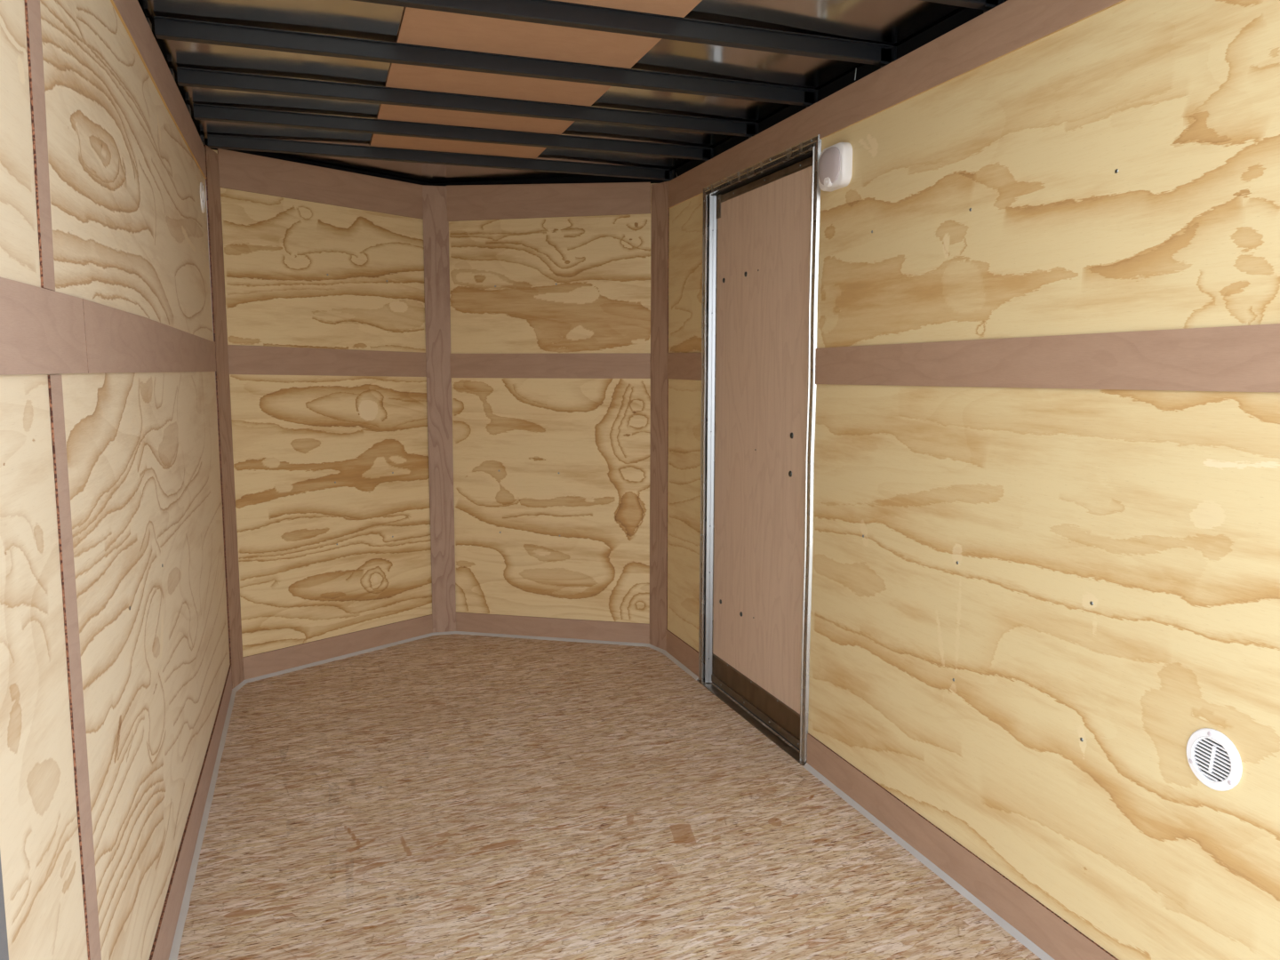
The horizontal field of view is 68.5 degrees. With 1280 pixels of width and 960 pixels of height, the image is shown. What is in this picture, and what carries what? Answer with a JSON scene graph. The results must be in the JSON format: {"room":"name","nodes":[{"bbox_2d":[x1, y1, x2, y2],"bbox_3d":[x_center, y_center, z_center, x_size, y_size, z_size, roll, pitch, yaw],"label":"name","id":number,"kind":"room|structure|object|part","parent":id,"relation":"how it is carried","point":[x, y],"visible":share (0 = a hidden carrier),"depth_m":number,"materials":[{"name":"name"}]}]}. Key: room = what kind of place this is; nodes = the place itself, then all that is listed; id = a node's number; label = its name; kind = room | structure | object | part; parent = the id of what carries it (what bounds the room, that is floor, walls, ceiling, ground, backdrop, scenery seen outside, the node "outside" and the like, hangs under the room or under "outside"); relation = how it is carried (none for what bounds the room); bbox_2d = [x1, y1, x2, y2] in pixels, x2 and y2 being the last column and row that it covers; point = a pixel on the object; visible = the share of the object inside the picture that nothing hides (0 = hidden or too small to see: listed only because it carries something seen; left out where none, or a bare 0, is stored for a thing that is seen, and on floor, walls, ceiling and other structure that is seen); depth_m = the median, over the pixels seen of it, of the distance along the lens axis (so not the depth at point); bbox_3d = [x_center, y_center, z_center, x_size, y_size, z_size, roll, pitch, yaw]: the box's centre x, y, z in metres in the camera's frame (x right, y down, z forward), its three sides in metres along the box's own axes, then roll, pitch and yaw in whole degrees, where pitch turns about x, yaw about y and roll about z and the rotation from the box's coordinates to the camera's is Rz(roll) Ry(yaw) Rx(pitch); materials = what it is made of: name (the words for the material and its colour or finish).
{"room":"cargo space","nodes":[
{"label":"cargo space","id":0,"kind":"room"},
{"bbox_2d":[0,0,230,959],"bbox_3d":[-1.106,-0.034,2.146,0.036,1.985,2.760,-2,7,-19],"label":"wall","id":1,"kind":"structure","parent":0,"point":[130,227],"depth_m":1.53,"materials":[{"name":"brown wood"}]},
{"bbox_2d":[0,854,8,959],"bbox_3d":[-0.643,0.118,0.818,0.096,2.110,0.070,-2,7,-19],"label":"trim","id":2,"kind":"structure","parent":1,"relation":"attached to","point":[4,942],"depth_m":0.89,"materials":[{"name":"grey paint"}]},
{"bbox_2d":[24,0,55,291],"bbox_3d":[-0.781,-0.535,1.216,0.003,0.571,0.099,-2,7,-19],"label":"trim","id":3,"kind":"structure","parent":1,"relation":"attached to","point":[32,7],"depth_m":1.21,"materials":[{"name":"brown wood"}]},
{"bbox_2d":[0,276,87,375],"bbox_3d":[-0.732,-0.182,1.120,0.005,0.112,0.622,-2,7,-19],"label":"trim","id":4,"kind":"structure","parent":1,"relation":"attached to","point":[43,331],"depth_m":1.17,"materials":[{"name":"brown wood"}]},
{"bbox_2d":[48,374,101,959],"bbox_3d":[-0.774,0.395,1.302,0.003,1.075,0.070,-2,7,-19],"label":"trim","id":5,"kind":"structure","parent":1,"relation":"attached to","point":[82,784],"depth_m":1.28,"materials":[{"name":"brown wood"}]},
{"bbox_2d":[82,298,215,373],"bbox_3d":[-1.187,-0.333,2.405,0.005,0.113,2.126,-2,7,-19],"label":"trim","id":6,"kind":"structure","parent":1,"relation":"attached to","point":[117,340],"depth_m":1.84,"materials":[{"name":"brown wood"}]},
{"bbox_2d":[110,0,206,178],"bbox_3d":[-1.083,-0.969,2.035,0.005,0.116,2.740,-2,7,-19],"label":"trim","id":7,"kind":"structure","parent":1,"relation":"attached to","point":[130,12],"depth_m":2.29,"materials":[{"name":"brown wood"}]},
{"bbox_2d":[149,664,231,959],"bbox_3d":[-1.085,0.889,2.252,0.005,0.125,2.742,-2,7,-19],"label":"trim","id":8,"kind":"structure","parent":1,"relation":"attached to","point":[165,932],"depth_m":2.25,"materials":[{"name":"brown wood"}]},
{"bbox_2d":[200,182,205,213],"bbox_3d":[-1.485,-0.959,3.193,0.007,0.101,0.101,-2,7,-19],"label":"air vent","id":9,"kind":"object","parent":1,"relation":"in","point":[202,189],"visible":1,"depth_m":3.17,"materials":[{"name":"white plastic"}]},
{"bbox_2d":[203,144,244,688],"bbox_3d":[-1.541,-0.199,3.489,0.006,1.999,0.109,0,7,-1],"label":"trim","id":10,"kind":"structure","parent":1,"relation":"attached to","point":[212,157],"depth_m":3.48,"materials":[{"name":"brown wood"}]},
{"bbox_2d":[168,631,698,959],"bbox_3d":[-0.365,0.884,2.795,1.727,0.012,3.293,-2,7,-19],"label":"trim","id":11,"kind":"structure","parent":1,"relation":"attached to","point":[176,944],"depth_m":3.46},
{"bbox_2d":[205,149,431,657],"bbox_3d":[-1.255,-0.248,3.894,0.036,2.005,0.998,6,9,41],"label":"wall","id":12,"kind":"structure","parent":0,"point":[332,473],"depth_m":3.84,"materials":[{"name":"brown wood"}]},
{"bbox_2d":[204,143,431,185],"bbox_3d":[-1.258,-1.256,3.788,0.046,0.020,1.028,6,9,41],"label":"trim","id":13,"kind":"structure","parent":12,"relation":"attached to","point":[422,183],"depth_m":3.78,"materials":[{"name":"black"}]},
{"bbox_2d":[217,148,423,219],"bbox_3d":[-1.245,-1.175,3.767,0.005,0.146,0.893,6,9,41],"label":"trim","id":14,"kind":"structure","parent":12,"relation":"attached to","point":[238,171],"depth_m":3.72,"materials":[{"name":"brown wood"}]},
{"bbox_2d":[227,344,426,376],"bbox_3d":[-1.246,-0.482,3.848,0.005,0.123,0.893,6,9,41],"label":"trim","id":15,"kind":"structure","parent":12,"relation":"attached to","point":[262,360],"depth_m":3.80,"materials":[{"name":"brown wood"}]},
{"bbox_2d":[242,614,432,679],"bbox_3d":[-1.247,0.700,3.985,0.005,0.099,0.893,6,9,41],"label":"trim","id":16,"kind":"structure","parent":12,"relation":"attached to","point":[272,661],"depth_m":3.94,"materials":[{"name":"brown wood"}]},
{"bbox_2d":[448,183,655,623],"bbox_3d":[-0.413,-0.268,4.158,1.012,1.985,0.036,2,7,13],"label":"wall","id":17,"kind":"structure","parent":0,"point":[551,476],"depth_m":4.14,"materials":[{"name":"brown wood"}]},
{"bbox_2d":[422,185,455,632],"bbox_3d":[-0.897,-0.288,4.222,0.113,2.008,0.006,-2,7,-15],"label":"trim","id":18,"kind":"structure","parent":17,"relation":"attached to","point":[436,225],"depth_m":4.21,"materials":[{"name":"brown wood"}]},
{"bbox_2d":[432,176,663,186],"bbox_3d":[-0.409,-1.278,4.051,1.052,0.036,0.044,2,7,13],"label":"trim","id":19,"kind":"structure","parent":17,"relation":"attached to","point":[588,179],"depth_m":4.01,"materials":[{"name":"black"}]},
{"bbox_2d":[446,182,650,221],"bbox_3d":[-0.403,-1.202,4.027,0.917,0.152,0.005,2,7,13],"label":"trim","id":20,"kind":"structure","parent":17,"relation":"attached to","point":[516,201],"depth_m":4.03,"materials":[{"name":"brown wood"}]},
{"bbox_2d":[449,353,650,378],"bbox_3d":[-0.404,-0.499,4.109,0.917,0.108,0.005,2,7,13],"label":"trim","id":21,"kind":"structure","parent":17,"relation":"attached to","point":[462,365],"depth_m":4.10,"materials":[{"name":"brown wood"}]},
{"bbox_2d":[456,612,649,643],"bbox_3d":[-0.405,0.671,4.245,0.917,0.098,0.005,2,7,13],"label":"trim","id":22,"kind":"structure","parent":17,"relation":"attached to","point":[628,632],"depth_m":4.24,"materials":[{"name":"brown wood"}]},
{"bbox_2d":[137,0,967,183],"bbox_3d":[-0.367,-1.134,2.574,1.850,0.028,3.520,-2,7,-19],"label":"ceiling","id":23,"kind":"structure","parent":0,"point":[891,22],"depth_m":2.54,"materials":[{"name":"grey"}]},
{"bbox_2d":[200,134,674,181],"bbox_3d":[-0.699,-1.205,3.558,1.755,0.055,0.060,-2,7,-19],"label":"bow","id":24,"kind":"object","parent":23,"relation":"attached to","point":[213,140],"visible":0.88,"depth_m":3.51,"materials":[{"name":"black paint"}]},
{"bbox_2d":[185,103,713,161],"bbox_3d":[-0.570,-1.162,3.187,1.755,0.055,0.060,-2,7,-19],"label":"bow","id":25,"kind":"object","parent":23,"relation":"attached to","point":[201,111],"visible":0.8,"depth_m":3.14,"materials":[{"name":"black paint"}]},
{"bbox_2d":[168,66,758,138],"bbox_3d":[-0.449,-1.121,2.839,1.755,0.055,0.060,-2,7,-19],"label":"bow","id":26,"kind":"object","parent":23,"relation":"attached to","point":[192,77],"visible":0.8,"depth_m":2.79,"materials":[{"name":"black paint"}]},
{"bbox_2d":[145,16,818,107],"bbox_3d":[-0.322,-1.078,2.474,1.755,0.055,0.060,-2,7,-19],"label":"bow","id":27,"kind":"object","parent":23,"relation":"attached to","point":[165,28],"visible":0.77,"depth_m":2.42,"materials":[{"name":"black paint"}]},
{"bbox_2d":[369,0,702,159],"bbox_3d":[-0.262,-1.087,2.287,0.614,0.004,2.742,-2,7,-19],"label":"board","id":28,"kind":"object","parent":23,"relation":"attached to","point":[419,27],"visible":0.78,"depth_m":2.51,"materials":[{"name":"brown wood"}]},
{"bbox_2d":[352,0,896,67],"bbox_3d":[-0.194,-1.036,2.107,1.755,0.055,0.060,-2,7,-19],"label":"bow","id":29,"kind":"object","parent":23,"relation":"attached to","point":[541,12],"visible":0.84,"depth_m":2.18,"materials":[{"name":"black paint"}]},
{"bbox_2d":[920,0,1004,13],"bbox_3d":[-0.065,-0.992,1.737,1.755,0.055,0.060,-2,7,-19],"label":"bow","id":30,"kind":"object","parent":23,"relation":"attached to","point":[986,5],"visible":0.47,"depth_m":2.00,"materials":[{"name":"black paint"}]},
{"bbox_2d":[176,633,1041,959],"bbox_3d":[-0.353,0.924,2.765,1.790,0.060,3.420,-2,7,-19],"label":"floor","id":31,"kind":"structure","parent":0,"point":[453,796],"depth_m":2.47,"materials":[{"name":"brown wood"}]},
{"bbox_2d":[667,0,1279,959],"bbox_3d":[0.580,-0.084,2.653,0.036,1.970,2.760,-2,7,-19],"label":"wall","id":32,"kind":"structure","parent":0,"point":[1028,605],"depth_m":1.85,"materials":[{"name":"brown wood"}]},
{"bbox_2d":[649,181,669,650],"bbox_3d":[0.082,-0.243,3.981,0.006,1.977,0.133,-4,8,-33],"label":"trim","id":33,"kind":"structure","parent":32,"relation":"attached to","point":[659,453],"depth_m":3.97,"materials":[{"name":"brown wood"}]},
{"bbox_2d":[666,629,698,676],"bbox_3d":[0.175,0.713,3.859,0.005,0.106,0.366,-2,7,-19],"label":"trim","id":34,"kind":"structure","parent":32,"relation":"attached to","point":[684,653],"depth_m":3.85,"materials":[{"name":"brown wood"}]},
{"bbox_2d":[667,352,701,380],"bbox_3d":[0.176,-0.452,3.724,0.005,0.110,0.366,-2,7,-19],"label":"trim","id":35,"kind":"structure","parent":32,"relation":"attached to","point":[680,365],"depth_m":3.71,"materials":[{"name":"brown wood"}]},
{"bbox_2d":[696,134,821,765],"bbox_3d":[0.400,-0.106,3.190,0.076,2.010,0.950,-2,7,-19],"label":"door","id":36,"kind":"structure","parent":32,"relation":"in","point":[761,225],"depth_m":3.17,"materials":[{"name":"wood"}]},
{"bbox_3d":[0.379,0.833,3.295,0.036,0.007,0.845,-2,7,-19],"label":"sill","id":37,"kind":"part","parent":36,"relation":"part of","materials":[{"name":"metal"}]},
{"bbox_3d":[0.406,0.806,3.288,0.012,0.026,0.754,-2,7,-19],"label":"rail","id":38,"kind":"part","parent":36,"relation":"part of","materials":[{"name":"metal"}]},
{"bbox_3d":[0.409,0.759,3.285,0.005,0.088,0.752,-2,7,-19],"label":"kick plate","id":39,"kind":"part","parent":36,"relation":"part of","materials":[{"name":"brown wood"}]},
{"bbox_3d":[0.409,-0.129,3.182,0.006,1.696,0.750,-2,7,-19],"label":"luan panel","id":40,"kind":"part","parent":36,"relation":"part of","materials":[{"name":"brown wood"}]},
{"bbox_3d":[0.413,-0.979,3.072,0.014,0.026,0.732,-2,7,-19],"label":"head rail","id":41,"kind":"part","parent":36,"relation":"part of","materials":[{"name":"wood"}]},
{"bbox_2d":[818,142,852,191],"bbox_3d":[0.531,-0.863,2.590,0.042,0.116,0.134,-2,7,-19],"label":"dome light","id":42,"kind":"object","parent":32,"relation":"attached to","point":[836,161],"visible":1,"depth_m":2.55,"materials":[{"name":"white plastic"}]},
{"bbox_2d":[664,0,1007,182],"bbox_3d":[0.581,-1.095,2.610,0.038,0.047,2.960,-2,7,-19],"label":"trim","id":43,"kind":"structure","parent":32,"relation":"attached to","point":[965,15],"depth_m":2.56,"materials":[{"name":"black"}]},
{"bbox_2d":[668,0,1125,207],"bbox_3d":[0.565,-1.009,2.530,0.005,0.108,2.740,-2,7,-19],"label":"trim","id":44,"kind":"structure","parent":32,"relation":"attached to","point":[1011,26],"depth_m":2.27,"materials":[{"name":"brown wood"}]},
{"bbox_2d":[803,762,1054,959],"bbox_3d":[0.756,0.958,2.174,0.017,0.012,1.517,-2,7,-19],"label":"trim","id":45,"kind":"structure","parent":32,"relation":"attached to","point":[1014,932],"depth_m":2.27,"materials":[{"name":"grey metal"}]},
{"bbox_2d":[806,733,1118,959],"bbox_3d":[0.763,0.910,2.172,0.005,0.104,1.520,-2,7,-19],"label":"trim","id":46,"kind":"structure","parent":32,"relation":"attached to","point":[1044,928],"depth_m":2.19,"materials":[{"name":"brown wood"}]},
{"bbox_2d":[815,323,1279,392],"bbox_3d":[0.764,-0.253,2.037,0.005,0.111,1.520,-2,7,-19],"label":"trim","id":47,"kind":"structure","parent":32,"relation":"attached to","point":[1242,358],"depth_m":1.79,"materials":[{"name":"brown wood"}]},
{"bbox_2d":[1186,728,1242,791],"bbox_3d":[0.953,0.465,1.564,0.007,0.101,0.101,-2,7,-19],"label":"air vent","id":48,"kind":"object","parent":32,"relation":"in","point":[1213,758],"visible":1,"depth_m":1.56,"materials":[{"name":"white plastic"}]}
]}

